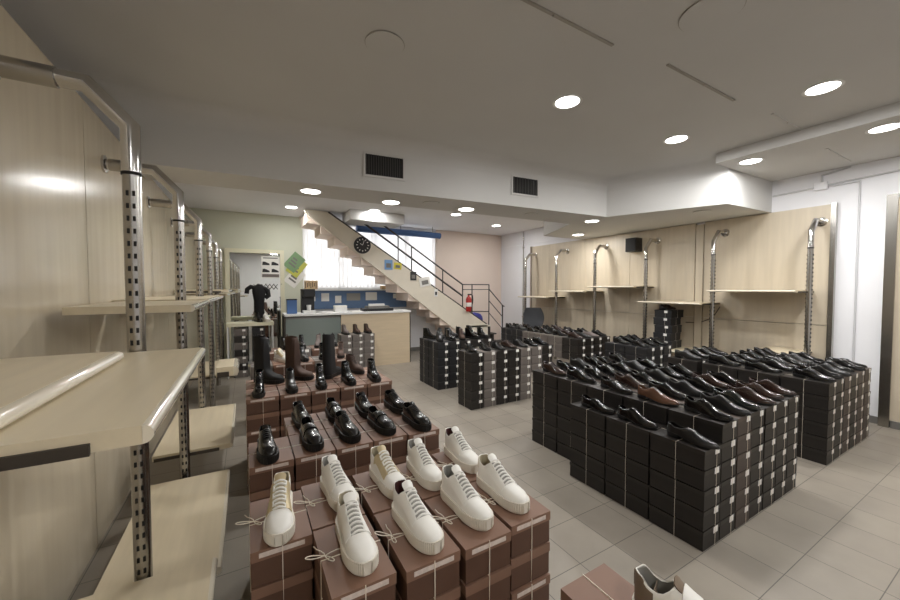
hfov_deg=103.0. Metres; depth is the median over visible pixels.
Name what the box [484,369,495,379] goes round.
shoebox
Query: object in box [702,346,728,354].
shoe
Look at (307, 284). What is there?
carton
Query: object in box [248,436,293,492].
shoebox
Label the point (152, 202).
upright
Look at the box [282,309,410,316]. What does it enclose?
countertop
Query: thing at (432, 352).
shoebox
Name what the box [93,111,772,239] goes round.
beam
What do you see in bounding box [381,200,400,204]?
recessed light
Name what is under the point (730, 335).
wall panel
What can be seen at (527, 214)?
cover plate
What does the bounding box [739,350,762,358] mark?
shoe
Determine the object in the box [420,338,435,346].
shoebox
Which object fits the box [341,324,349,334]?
boot
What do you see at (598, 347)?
shoebox
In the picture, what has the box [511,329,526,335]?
shoebox
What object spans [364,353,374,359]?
shoebox
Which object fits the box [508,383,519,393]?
shoebox
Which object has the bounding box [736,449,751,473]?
shoebox
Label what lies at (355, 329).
boot
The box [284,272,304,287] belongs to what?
leaflet
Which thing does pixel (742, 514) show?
shoebox
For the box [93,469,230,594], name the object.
shelf board
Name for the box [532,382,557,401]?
shoebox
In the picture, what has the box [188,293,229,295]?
shelf board
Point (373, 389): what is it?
shoebox
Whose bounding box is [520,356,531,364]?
shoebox
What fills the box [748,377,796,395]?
shoe
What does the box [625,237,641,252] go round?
wall speaker
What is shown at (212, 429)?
shelf board
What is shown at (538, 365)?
shoebox
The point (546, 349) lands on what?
shoebox
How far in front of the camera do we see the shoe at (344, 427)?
1.93 m
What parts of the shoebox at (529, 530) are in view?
cord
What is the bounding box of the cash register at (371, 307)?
[360,303,393,311]
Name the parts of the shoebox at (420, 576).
cord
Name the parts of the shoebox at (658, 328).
lid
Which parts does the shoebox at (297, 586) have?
cord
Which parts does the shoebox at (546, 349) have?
lid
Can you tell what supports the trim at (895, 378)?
attached to the wall at (875, 190)
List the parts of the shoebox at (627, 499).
lid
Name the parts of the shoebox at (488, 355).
lid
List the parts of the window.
frame, sill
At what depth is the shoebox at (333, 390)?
2.91 m
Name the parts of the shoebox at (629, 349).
lid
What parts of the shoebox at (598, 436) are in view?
lid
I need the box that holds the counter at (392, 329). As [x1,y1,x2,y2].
[282,309,410,365]
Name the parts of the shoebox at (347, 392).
lid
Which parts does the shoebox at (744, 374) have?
lid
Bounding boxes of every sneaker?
[263,313,270,321]
[263,471,294,546]
[274,348,284,362]
[320,454,358,511]
[335,490,378,576]
[369,445,404,499]
[392,479,443,554]
[406,438,441,490]
[440,464,493,530]
[444,426,477,473]
[476,453,529,513]
[632,564,703,599]
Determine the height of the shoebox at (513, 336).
0.117 m
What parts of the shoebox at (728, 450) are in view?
lid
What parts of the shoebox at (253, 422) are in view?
lid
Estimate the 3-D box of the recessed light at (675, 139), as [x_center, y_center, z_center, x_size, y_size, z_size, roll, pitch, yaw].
[2.328,-1.652,3.683,0.236,0.008,0.236,-1,2,-30]
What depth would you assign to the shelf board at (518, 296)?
8.00 m
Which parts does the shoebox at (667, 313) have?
lid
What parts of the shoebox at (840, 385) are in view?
lid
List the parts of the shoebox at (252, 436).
lid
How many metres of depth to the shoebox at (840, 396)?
3.21 m
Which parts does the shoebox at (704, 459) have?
lid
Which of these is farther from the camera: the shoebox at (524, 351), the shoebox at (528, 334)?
the shoebox at (528, 334)
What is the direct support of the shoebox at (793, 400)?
on the shoebox at (793, 417)
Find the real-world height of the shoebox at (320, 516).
0.118 m
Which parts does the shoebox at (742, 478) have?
lid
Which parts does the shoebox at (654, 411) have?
lid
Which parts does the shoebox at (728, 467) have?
lid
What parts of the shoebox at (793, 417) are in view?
lid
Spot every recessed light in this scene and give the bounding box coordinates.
[284,206,297,208]
[299,188,322,194]
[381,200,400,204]
[457,207,474,211]
[552,94,582,109]
[584,220,599,222]
[663,134,689,143]
[737,158,763,164]
[801,79,844,96]
[865,122,899,133]
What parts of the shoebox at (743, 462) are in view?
lid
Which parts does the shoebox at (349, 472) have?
lid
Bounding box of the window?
[303,288,385,290]
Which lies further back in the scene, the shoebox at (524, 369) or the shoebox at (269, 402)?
the shoebox at (524, 369)
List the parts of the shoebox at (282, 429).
lid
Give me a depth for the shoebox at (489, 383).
4.60 m
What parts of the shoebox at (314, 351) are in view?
lid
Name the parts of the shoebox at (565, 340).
lid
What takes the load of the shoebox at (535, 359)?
on the shoebox at (538, 365)
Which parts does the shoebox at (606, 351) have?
lid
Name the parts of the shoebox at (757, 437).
lid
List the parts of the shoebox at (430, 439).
lid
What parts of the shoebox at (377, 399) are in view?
lid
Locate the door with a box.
[224,248,284,366]
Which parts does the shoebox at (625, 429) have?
lid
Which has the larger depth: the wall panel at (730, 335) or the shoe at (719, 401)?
the wall panel at (730, 335)
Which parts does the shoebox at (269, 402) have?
lid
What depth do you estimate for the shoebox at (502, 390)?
4.70 m
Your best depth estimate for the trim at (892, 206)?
3.90 m
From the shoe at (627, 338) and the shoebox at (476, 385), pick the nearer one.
the shoebox at (476, 385)
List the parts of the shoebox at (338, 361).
lid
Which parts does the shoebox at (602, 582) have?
cord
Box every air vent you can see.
[363,151,404,180]
[511,174,538,197]
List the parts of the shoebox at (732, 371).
lid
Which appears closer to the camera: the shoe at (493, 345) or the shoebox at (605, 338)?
the shoe at (493, 345)
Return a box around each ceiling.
[0,0,899,175]
[153,180,543,235]
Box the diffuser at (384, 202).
[383,201,398,204]
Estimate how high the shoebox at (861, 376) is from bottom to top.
0.117 m
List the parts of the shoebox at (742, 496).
lid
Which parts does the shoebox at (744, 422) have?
lid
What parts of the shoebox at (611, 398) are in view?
lid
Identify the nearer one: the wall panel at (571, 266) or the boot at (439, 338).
the boot at (439, 338)
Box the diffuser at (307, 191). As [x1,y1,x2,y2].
[301,189,319,193]
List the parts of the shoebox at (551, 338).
lid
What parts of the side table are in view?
leg, leg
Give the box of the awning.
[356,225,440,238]
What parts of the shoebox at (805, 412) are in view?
lid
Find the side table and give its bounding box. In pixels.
[226,320,273,378]
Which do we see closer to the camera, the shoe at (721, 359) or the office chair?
the shoe at (721, 359)
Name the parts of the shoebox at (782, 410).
lid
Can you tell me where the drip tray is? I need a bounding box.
[302,310,314,313]
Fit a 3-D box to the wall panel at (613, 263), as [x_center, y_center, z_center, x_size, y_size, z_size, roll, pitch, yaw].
[3.065,-0.511,6.992,0.050,1.455,0.985,-1,2,-30]
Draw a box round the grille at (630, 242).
[626,238,634,250]
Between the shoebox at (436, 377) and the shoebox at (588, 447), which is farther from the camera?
the shoebox at (436, 377)
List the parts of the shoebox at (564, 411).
lid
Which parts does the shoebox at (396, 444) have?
lid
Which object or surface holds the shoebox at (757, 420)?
on the shoebox at (757, 437)
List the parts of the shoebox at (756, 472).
lid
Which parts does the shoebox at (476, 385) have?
lid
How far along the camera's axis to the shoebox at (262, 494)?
1.66 m
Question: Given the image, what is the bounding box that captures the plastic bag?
[473,312,482,319]
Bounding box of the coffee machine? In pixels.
[300,289,314,313]
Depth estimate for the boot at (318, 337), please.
4.97 m
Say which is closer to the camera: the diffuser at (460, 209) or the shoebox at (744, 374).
the shoebox at (744, 374)
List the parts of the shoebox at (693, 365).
lid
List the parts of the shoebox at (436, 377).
lid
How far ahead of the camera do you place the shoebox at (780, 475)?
2.60 m
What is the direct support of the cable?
attached to the wall at (875, 190)
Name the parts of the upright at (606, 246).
slotted post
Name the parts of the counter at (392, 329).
post, glass, post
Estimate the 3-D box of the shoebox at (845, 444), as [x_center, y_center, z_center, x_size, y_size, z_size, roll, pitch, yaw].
[3.605,1.354,3.472,0.205,0.117,0.327,-1,2,-30]
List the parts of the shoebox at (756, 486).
lid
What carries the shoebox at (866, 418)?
on the shoebox at (865, 430)
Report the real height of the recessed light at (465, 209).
0.008 m
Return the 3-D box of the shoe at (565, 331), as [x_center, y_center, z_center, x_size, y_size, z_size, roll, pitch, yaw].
[2.050,0.554,6.224,0.092,0.106,0.291,-1,2,-24]
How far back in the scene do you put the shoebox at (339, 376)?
3.31 m
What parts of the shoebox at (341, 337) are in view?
lid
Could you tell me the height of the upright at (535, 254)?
2.385 m
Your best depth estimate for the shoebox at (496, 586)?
1.17 m
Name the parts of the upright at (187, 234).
slotted post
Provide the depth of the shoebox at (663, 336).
5.57 m
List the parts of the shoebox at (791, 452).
lid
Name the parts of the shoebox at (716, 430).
lid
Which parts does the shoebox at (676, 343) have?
lid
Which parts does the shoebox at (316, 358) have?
lid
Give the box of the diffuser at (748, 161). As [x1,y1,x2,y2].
[740,159,761,164]
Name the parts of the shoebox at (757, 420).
lid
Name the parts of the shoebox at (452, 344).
lid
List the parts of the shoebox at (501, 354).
lid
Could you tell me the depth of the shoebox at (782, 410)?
2.59 m
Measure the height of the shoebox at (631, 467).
0.117 m
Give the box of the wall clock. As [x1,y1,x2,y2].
[354,237,370,253]
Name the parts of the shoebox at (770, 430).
lid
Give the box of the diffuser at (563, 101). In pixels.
[556,96,578,107]
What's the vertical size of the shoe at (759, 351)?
0.106 m
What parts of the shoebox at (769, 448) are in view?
lid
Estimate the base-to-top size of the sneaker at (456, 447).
0.146 m
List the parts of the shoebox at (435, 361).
lid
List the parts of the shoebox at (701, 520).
lid, cord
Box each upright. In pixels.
[0,55,152,581]
[100,155,190,478]
[146,196,205,407]
[170,218,215,406]
[185,231,220,385]
[194,239,224,358]
[524,252,537,309]
[554,249,568,358]
[592,244,608,329]
[642,237,660,338]
[709,229,729,346]
[804,217,827,354]
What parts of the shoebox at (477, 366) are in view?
lid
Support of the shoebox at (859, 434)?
on the floor
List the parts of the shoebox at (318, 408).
lid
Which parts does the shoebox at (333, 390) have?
lid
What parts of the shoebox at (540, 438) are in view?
lid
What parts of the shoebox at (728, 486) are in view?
lid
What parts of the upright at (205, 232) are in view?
slotted post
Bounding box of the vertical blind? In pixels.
[302,225,434,287]
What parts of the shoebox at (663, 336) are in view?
lid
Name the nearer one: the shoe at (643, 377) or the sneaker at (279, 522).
the sneaker at (279, 522)
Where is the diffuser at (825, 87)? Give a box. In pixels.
[806,81,840,94]
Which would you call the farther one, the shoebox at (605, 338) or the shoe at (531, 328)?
the shoe at (531, 328)
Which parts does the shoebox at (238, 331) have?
lid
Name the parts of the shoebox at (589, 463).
lid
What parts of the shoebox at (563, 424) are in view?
lid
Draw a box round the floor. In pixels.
[68,343,899,599]
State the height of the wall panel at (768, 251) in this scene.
1.455 m
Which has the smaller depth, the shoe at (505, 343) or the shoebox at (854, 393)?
the shoebox at (854, 393)
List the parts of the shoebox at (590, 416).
lid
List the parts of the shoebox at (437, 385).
lid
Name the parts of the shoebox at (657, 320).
lid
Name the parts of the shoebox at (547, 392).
lid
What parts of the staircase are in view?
rail, handrail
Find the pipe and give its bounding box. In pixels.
[522,232,524,325]
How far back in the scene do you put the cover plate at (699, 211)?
4.70 m
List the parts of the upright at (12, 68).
slotted post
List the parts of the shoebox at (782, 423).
lid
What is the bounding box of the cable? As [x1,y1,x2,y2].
[501,238,566,248]
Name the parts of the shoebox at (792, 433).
lid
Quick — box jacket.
[244,284,270,317]
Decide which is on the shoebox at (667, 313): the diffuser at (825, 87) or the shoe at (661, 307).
the shoe at (661, 307)
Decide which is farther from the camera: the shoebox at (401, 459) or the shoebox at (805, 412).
the shoebox at (805, 412)
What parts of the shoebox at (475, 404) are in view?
lid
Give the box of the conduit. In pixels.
[772,166,899,361]
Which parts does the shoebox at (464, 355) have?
lid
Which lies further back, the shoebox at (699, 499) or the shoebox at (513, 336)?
the shoebox at (513, 336)
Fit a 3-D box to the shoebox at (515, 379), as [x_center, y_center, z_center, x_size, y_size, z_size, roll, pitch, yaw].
[0.788,1.066,4.938,0.197,0.117,0.322,-1,2,-29]
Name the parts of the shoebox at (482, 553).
cord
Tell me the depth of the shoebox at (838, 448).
3.23 m
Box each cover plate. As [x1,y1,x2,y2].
[365,30,404,56]
[423,201,439,205]
[524,213,537,215]
[678,0,746,32]
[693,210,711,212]
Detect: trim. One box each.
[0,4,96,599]
[76,79,728,191]
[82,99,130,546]
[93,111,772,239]
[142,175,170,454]
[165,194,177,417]
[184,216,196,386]
[342,209,403,228]
[530,246,532,307]
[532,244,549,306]
[532,307,549,326]
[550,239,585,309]
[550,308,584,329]
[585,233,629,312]
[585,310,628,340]
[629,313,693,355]
[694,224,704,347]
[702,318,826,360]
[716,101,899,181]
[826,202,837,357]
[877,193,899,427]
[890,197,899,421]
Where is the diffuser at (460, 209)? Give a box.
[459,208,472,210]
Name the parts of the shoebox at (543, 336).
lid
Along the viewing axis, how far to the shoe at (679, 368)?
3.36 m
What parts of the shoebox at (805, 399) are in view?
lid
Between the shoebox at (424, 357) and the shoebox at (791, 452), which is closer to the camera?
the shoebox at (791, 452)
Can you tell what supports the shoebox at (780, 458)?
on the shoebox at (780, 475)
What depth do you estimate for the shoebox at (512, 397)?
4.81 m
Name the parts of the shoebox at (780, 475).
lid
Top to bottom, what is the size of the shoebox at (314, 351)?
0.118 m
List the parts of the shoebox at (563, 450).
lid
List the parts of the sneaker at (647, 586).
heel panel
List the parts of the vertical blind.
head rail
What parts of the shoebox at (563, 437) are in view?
lid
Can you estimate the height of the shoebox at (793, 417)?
0.117 m
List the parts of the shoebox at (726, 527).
lid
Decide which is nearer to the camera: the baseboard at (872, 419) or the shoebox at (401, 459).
the shoebox at (401, 459)
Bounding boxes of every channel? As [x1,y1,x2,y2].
[521,0,613,46]
[666,64,734,100]
[771,113,801,130]
[825,148,851,161]
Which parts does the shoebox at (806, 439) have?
lid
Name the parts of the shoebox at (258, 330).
lid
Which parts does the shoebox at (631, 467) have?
lid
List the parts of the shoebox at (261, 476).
cord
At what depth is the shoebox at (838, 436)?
3.23 m
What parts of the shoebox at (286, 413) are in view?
lid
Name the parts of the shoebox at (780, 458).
lid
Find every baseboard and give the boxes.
[411,339,500,350]
[869,415,877,423]
[890,421,899,429]
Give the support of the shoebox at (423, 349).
on the shoebox at (424, 357)
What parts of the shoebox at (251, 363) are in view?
lid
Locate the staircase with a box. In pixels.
[299,209,504,347]
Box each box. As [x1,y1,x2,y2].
[286,299,296,313]
[333,305,346,311]
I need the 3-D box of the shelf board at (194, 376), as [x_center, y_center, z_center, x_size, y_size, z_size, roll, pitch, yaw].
[-3.392,0.981,5.096,0.660,0.040,1.085,-1,2,-30]
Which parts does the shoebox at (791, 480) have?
lid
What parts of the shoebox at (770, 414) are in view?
lid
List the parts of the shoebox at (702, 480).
lid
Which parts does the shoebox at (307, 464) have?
cord, lid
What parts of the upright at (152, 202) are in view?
slotted post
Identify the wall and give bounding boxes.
[184,208,500,361]
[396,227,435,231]
[501,156,899,416]
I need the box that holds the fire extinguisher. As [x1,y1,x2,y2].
[466,294,472,310]
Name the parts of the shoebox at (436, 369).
lid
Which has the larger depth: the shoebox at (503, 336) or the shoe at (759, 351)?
the shoebox at (503, 336)
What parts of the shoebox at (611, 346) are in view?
lid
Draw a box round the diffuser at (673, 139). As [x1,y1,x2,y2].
[666,136,686,142]
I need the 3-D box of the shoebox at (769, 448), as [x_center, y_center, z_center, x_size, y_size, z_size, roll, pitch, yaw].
[2.154,1.025,2.634,0.195,0.117,0.327,-1,2,-30]
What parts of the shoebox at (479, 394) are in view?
lid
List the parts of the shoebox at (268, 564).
cord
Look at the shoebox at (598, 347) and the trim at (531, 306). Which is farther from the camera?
the trim at (531, 306)
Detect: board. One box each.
[0,348,205,471]
[0,351,123,429]
[62,300,208,314]
[78,557,217,599]
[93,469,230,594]
[112,296,218,302]
[152,404,236,462]
[164,295,223,298]
[174,289,231,292]
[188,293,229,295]
[189,359,238,380]
[216,358,239,377]
[314,290,406,308]
[518,296,564,297]
[549,291,603,292]
[587,286,653,287]
[638,300,719,304]
[671,346,692,352]
[706,290,813,292]
[753,346,811,353]
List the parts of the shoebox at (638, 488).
lid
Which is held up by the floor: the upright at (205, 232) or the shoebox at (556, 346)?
the upright at (205, 232)
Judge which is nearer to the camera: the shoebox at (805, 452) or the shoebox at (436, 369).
the shoebox at (805, 452)
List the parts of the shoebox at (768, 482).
lid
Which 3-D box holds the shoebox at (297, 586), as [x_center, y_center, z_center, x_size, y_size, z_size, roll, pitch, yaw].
[-0.612,0.952,1.285,0.185,0.118,0.307,-1,2,-30]
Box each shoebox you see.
[234,327,247,335]
[234,335,247,342]
[234,341,247,349]
[234,349,247,356]
[234,356,247,362]
[235,370,247,377]
[239,363,247,370]
[246,380,275,389]
[246,386,278,414]
[246,405,279,430]
[246,425,279,446]
[247,453,248,478]
[247,471,248,494]
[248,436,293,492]
[249,476,293,502]
[249,490,312,588]
[250,360,272,377]
[250,565,312,599]
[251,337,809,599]
[252,326,264,334]
[270,348,275,360]
[272,360,284,374]
[276,376,304,386]
[277,383,310,409]
[279,405,310,424]
[279,419,284,437]
[284,413,323,439]
[289,429,335,480]
[294,474,320,490]
[301,357,314,371]
[301,482,364,560]
[304,373,328,382]
[305,345,310,356]
[306,379,339,404]
[308,345,318,355]
[311,356,322,370]
[311,401,339,413]
[312,557,314,594]
[313,515,396,599]
[314,566,322,599]
[316,408,356,429]
[325,423,372,469]
[332,373,355,379]
[333,376,366,400]
[335,354,345,366]
[337,333,351,341]
[337,340,351,348]
[340,399,354,408]
[343,348,352,353]
[343,463,370,485]
[346,404,379,423]
[350,333,363,340]
[352,340,363,347]
[352,347,363,354]
[352,471,392,530]
[354,354,363,360]
[355,367,379,375]
[356,360,363,366]
[358,373,391,396]
[359,417,406,458]
[361,332,374,339]
[363,340,374,346]
[364,346,374,353]
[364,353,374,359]
[367,394,383,404]
[374,509,459,599]
[375,403,401,418]
[391,416,438,452]
[392,454,406,464]
[395,585,459,599]
[396,458,441,503]
[406,448,439,455]
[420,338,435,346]
[420,345,428,354]
[420,352,428,362]
[420,359,428,369]
[420,366,428,377]
[420,374,428,384]
[424,495,510,584]
[429,340,448,350]
[429,348,448,358]
[429,355,448,365]
[429,363,448,373]
[429,370,448,381]
[429,378,448,389]
[431,451,476,482]
[443,339,460,348]
[449,349,460,356]
[449,356,457,364]
[449,364,457,372]
[449,372,457,379]
[449,379,457,387]
[456,338,471,347]
[458,349,483,362]
[458,359,483,371]
[458,368,483,381]
[458,377,483,390]
[458,386,483,400]
[458,395,483,409]
[459,564,510,599]
[466,338,481,346]
[470,481,549,557]
[475,348,496,360]
[480,338,491,345]
[483,360,495,370]
[483,387,495,397]
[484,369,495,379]
[484,378,495,388]
[484,396,495,407]
[489,347,508,359]
[496,358,508,368]
[496,367,508,377]
[496,376,508,386]
[496,385,508,395]
[496,394,507,404]
[501,327,515,333]
[501,333,511,340]
[505,347,519,357]
[508,357,519,366]
[508,366,519,375]
[508,375,519,384]
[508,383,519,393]
[508,392,519,402]
[510,541,549,590]
[510,572,549,599]
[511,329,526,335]
[511,335,521,340]
[517,346,531,356]
[519,373,530,382]
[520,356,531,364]
[520,364,531,373]
[520,381,530,391]
[520,390,530,399]
[522,331,538,338]
[528,345,541,354]
[531,354,541,363]
[531,363,541,371]
[532,368,566,388]
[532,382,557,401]
[532,394,557,414]
[532,405,557,427]
[532,417,556,439]
[532,429,556,452]
[534,333,551,340]
[538,344,552,353]
[542,353,552,361]
[548,335,567,343]
[548,342,561,350]
[552,349,561,357]
[557,390,580,406]
[557,403,570,419]
[557,416,570,432]
[557,428,570,446]
[557,441,569,459]
[558,376,599,396]
[561,563,633,599]
[562,337,585,346]
[562,344,585,353]
[562,351,585,360]
[570,401,617,430]
[570,418,605,446]
[570,432,605,462]
[570,447,605,478]
[570,461,605,494]
[584,338,593,345]
[586,345,593,352]
[586,352,593,356]
[587,383,636,408]
[591,337,602,344]
[594,344,602,351]
[599,336,609,343]
[605,341,630,352]
[605,350,625,357]
[605,448,649,483]
[605,464,649,501]
[605,480,648,519]
[606,414,665,448]
[606,432,650,465]
[623,393,681,424]
[625,345,655,356]
[625,353,654,362]
[649,486,719,531]
[649,503,719,551]
[650,346,663,355]
[650,427,721,470]
[650,450,720,490]
[650,468,720,511]
[653,317,680,325]
[653,332,680,340]
[654,309,683,317]
[654,325,681,333]
[655,355,663,363]
[659,345,671,353]
[662,340,681,348]
[662,353,671,362]
[667,356,705,371]
[668,405,737,442]
[702,362,743,379]
[710,438,736,462]
[719,493,735,520]
[719,512,734,539]
[720,456,736,481]
[720,475,736,500]
[723,411,751,436]
[734,503,749,528]
[735,467,750,491]
[735,485,749,510]
[736,431,751,454]
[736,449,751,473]
[738,368,787,386]
[747,407,764,429]
[749,477,762,500]
[749,494,762,518]
[750,443,763,465]
[750,460,763,483]
[751,425,764,447]
[755,403,777,424]
[762,470,775,492]
[762,486,774,509]
[763,437,776,458]
[763,453,775,475]
[764,420,776,441]
[772,399,788,418]
[774,463,786,484]
[774,479,785,500]
[775,447,786,468]
[776,415,788,435]
[776,431,787,451]
[780,373,837,396]
[782,395,798,413]
[785,472,795,493]
[786,441,797,461]
[786,457,796,477]
[787,426,797,445]
[788,411,798,429]
[790,373,844,392]
[791,390,836,410]
[797,431,834,451]
[797,444,834,464]
[798,405,836,424]
[798,418,835,437]
[834,430,842,446]
[834,442,841,458]
[835,404,843,419]
[835,417,842,432]
[836,391,844,406]
[841,438,849,453]
[842,413,850,428]
[842,425,849,441]
[843,388,851,402]
[843,400,850,415]
[844,376,851,389]
[849,372,858,386]
[849,421,856,436]
[849,433,856,448]
[850,397,857,411]
[850,409,856,423]
[851,385,857,398]
[854,370,864,383]
[856,417,862,432]
[856,429,862,443]
[857,394,863,407]
[857,405,863,419]
[858,382,864,395]
[862,425,868,439]
[863,391,870,404]
[863,402,869,416]
[863,414,869,427]
[864,368,870,380]
[864,379,870,392]
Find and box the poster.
[261,256,279,277]
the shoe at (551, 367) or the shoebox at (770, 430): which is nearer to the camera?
the shoebox at (770, 430)
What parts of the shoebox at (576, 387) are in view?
lid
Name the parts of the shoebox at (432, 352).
lid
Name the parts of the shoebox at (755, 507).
lid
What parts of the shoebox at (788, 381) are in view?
lid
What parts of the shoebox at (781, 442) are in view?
lid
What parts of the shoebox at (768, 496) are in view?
lid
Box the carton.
[304,280,317,288]
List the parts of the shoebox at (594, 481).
lid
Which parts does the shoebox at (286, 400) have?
lid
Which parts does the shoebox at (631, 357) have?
lid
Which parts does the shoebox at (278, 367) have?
lid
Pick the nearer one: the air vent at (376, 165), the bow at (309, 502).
the bow at (309, 502)
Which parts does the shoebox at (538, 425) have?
lid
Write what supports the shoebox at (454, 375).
on the shoebox at (452, 383)
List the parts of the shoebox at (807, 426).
lid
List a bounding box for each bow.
[235,515,265,524]
[293,495,323,506]
[305,546,339,561]
[355,483,376,492]
[374,524,403,542]
[433,509,456,523]
[477,492,495,504]
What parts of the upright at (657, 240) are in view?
slotted post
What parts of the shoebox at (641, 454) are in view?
lid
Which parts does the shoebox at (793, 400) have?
lid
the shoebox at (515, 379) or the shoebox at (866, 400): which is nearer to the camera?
the shoebox at (866, 400)
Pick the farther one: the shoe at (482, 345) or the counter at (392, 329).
the counter at (392, 329)
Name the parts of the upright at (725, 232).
slotted post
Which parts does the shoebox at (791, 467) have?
lid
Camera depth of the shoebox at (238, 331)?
6.10 m
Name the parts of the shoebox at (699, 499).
lid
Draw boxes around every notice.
[321,293,328,300]
[335,296,340,302]
[347,293,359,300]
[366,292,376,299]
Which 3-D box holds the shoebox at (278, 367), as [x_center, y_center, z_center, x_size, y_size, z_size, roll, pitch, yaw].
[-1.857,0.741,3.976,0.207,0.118,0.323,-1,2,-30]
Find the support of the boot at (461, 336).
on the shoebox at (462, 345)
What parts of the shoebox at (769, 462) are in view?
lid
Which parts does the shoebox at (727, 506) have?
lid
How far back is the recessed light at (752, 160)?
4.01 m
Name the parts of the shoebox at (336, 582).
cord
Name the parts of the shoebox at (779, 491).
lid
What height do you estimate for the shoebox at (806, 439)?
0.117 m
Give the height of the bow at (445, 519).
0.010 m
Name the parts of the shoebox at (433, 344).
lid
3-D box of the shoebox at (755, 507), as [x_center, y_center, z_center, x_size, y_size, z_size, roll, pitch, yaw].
[1.981,1.385,2.550,0.195,0.117,0.327,-1,2,-30]
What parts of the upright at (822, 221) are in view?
slotted post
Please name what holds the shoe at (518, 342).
on the shoebox at (524, 351)
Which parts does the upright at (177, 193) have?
slotted post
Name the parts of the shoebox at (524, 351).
lid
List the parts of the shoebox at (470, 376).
lid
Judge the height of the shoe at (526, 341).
0.103 m
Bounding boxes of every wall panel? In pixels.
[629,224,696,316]
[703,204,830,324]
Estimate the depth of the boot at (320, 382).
2.94 m
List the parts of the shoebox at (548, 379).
lid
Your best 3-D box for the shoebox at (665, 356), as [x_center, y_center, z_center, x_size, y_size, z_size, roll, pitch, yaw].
[3.010,0.818,5.220,0.197,0.117,0.327,-1,2,-29]
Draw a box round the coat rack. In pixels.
[253,284,281,289]
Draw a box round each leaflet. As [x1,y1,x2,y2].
[284,252,304,272]
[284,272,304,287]
[286,262,307,277]
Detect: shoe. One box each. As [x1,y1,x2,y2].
[256,424,278,464]
[291,400,313,428]
[299,417,323,451]
[325,397,341,423]
[334,410,360,443]
[355,392,372,418]
[367,406,395,435]
[384,389,404,414]
[402,401,431,431]
[465,343,477,352]
[479,342,490,350]
[491,341,504,349]
[501,340,516,347]
[506,323,515,327]
[512,339,527,346]
[516,324,526,329]
[523,338,537,345]
[527,326,538,331]
[532,337,548,344]
[539,327,551,333]
[543,361,566,374]
[547,327,555,332]
[552,329,566,335]
[556,360,575,370]
[562,329,571,334]
[567,332,583,338]
[567,367,595,382]
[570,357,592,368]
[576,331,590,337]
[577,327,588,331]
[581,394,615,413]
[583,331,598,336]
[584,365,610,379]
[585,355,604,366]
[591,329,606,335]
[594,354,616,364]
[596,363,623,376]
[600,376,632,393]
[608,352,630,361]
[610,361,638,373]
[613,336,629,343]
[614,373,647,388]
[617,404,657,428]
[619,335,631,342]
[624,359,650,371]
[627,334,640,339]
[630,370,661,384]
[631,339,649,346]
[636,357,662,369]
[637,385,679,405]
[641,338,658,345]
[644,368,677,382]
[648,381,687,399]
[649,337,668,344]
[655,365,681,379]
[659,304,675,309]
[667,363,692,376]
[667,421,720,449]
[668,378,703,396]
[674,349,702,359]
[682,375,721,392]
[684,348,707,357]
[684,395,733,420]
[692,372,727,388]
[693,347,719,355]
[700,392,751,415]
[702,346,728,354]
[707,370,744,384]
[708,354,740,365]
[713,387,760,409]
[721,353,744,364]
[727,384,775,404]
[731,352,758,362]
[735,380,784,399]
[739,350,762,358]
[744,360,782,372]
[747,349,772,356]
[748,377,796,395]
[754,347,780,355]
[758,358,792,370]
[763,356,797,366]
[773,354,808,365]
[781,352,812,363]
[789,351,823,360]
[792,366,836,381]
[800,364,843,377]
[809,362,851,375]
[813,359,854,371]
[825,357,865,370]
[827,356,867,367]
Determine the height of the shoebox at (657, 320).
0.117 m
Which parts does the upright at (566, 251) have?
slotted post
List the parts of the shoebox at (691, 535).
lid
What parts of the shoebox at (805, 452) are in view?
lid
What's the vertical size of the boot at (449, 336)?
0.165 m
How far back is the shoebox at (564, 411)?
3.22 m
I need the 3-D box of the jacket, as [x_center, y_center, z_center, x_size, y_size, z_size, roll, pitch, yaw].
[-3.690,0.013,6.877,0.448,0.665,0.157,-1,2,-30]
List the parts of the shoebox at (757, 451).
lid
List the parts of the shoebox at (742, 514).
lid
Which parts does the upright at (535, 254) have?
slotted post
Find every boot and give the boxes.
[252,369,264,398]
[253,334,284,383]
[254,312,262,321]
[280,336,284,349]
[285,334,313,380]
[285,366,297,393]
[299,335,305,348]
[299,344,308,361]
[314,334,320,347]
[315,363,326,389]
[319,342,321,359]
[322,333,340,378]
[337,341,344,358]
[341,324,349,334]
[341,361,356,385]
[346,354,364,374]
[353,324,360,333]
[363,323,371,333]
[367,358,380,382]
[423,328,435,338]
[436,330,443,342]
[438,327,444,338]
[444,326,457,337]
[446,329,455,340]
[456,327,464,335]
[458,328,465,340]
[465,328,479,338]
[477,327,488,338]
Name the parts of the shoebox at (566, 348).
lid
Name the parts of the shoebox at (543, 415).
lid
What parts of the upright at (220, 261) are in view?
slotted post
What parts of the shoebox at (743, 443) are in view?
lid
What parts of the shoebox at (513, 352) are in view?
lid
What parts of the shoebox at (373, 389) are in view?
lid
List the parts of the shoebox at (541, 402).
lid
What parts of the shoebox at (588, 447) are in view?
lid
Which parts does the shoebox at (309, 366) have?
lid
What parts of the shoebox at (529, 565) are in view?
lid, cord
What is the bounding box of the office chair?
[523,307,543,326]
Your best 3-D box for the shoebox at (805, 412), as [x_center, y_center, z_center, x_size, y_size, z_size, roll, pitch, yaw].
[3.244,1.004,3.252,0.205,0.117,0.327,-1,2,-29]
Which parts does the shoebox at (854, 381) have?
lid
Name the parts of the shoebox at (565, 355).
lid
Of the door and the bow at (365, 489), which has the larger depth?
the door
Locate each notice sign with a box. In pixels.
[384,260,392,269]
[394,262,401,269]
[410,272,415,279]
[419,276,430,287]
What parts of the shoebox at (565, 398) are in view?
lid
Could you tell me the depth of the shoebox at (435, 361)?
5.39 m
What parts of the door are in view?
frame, frame, frame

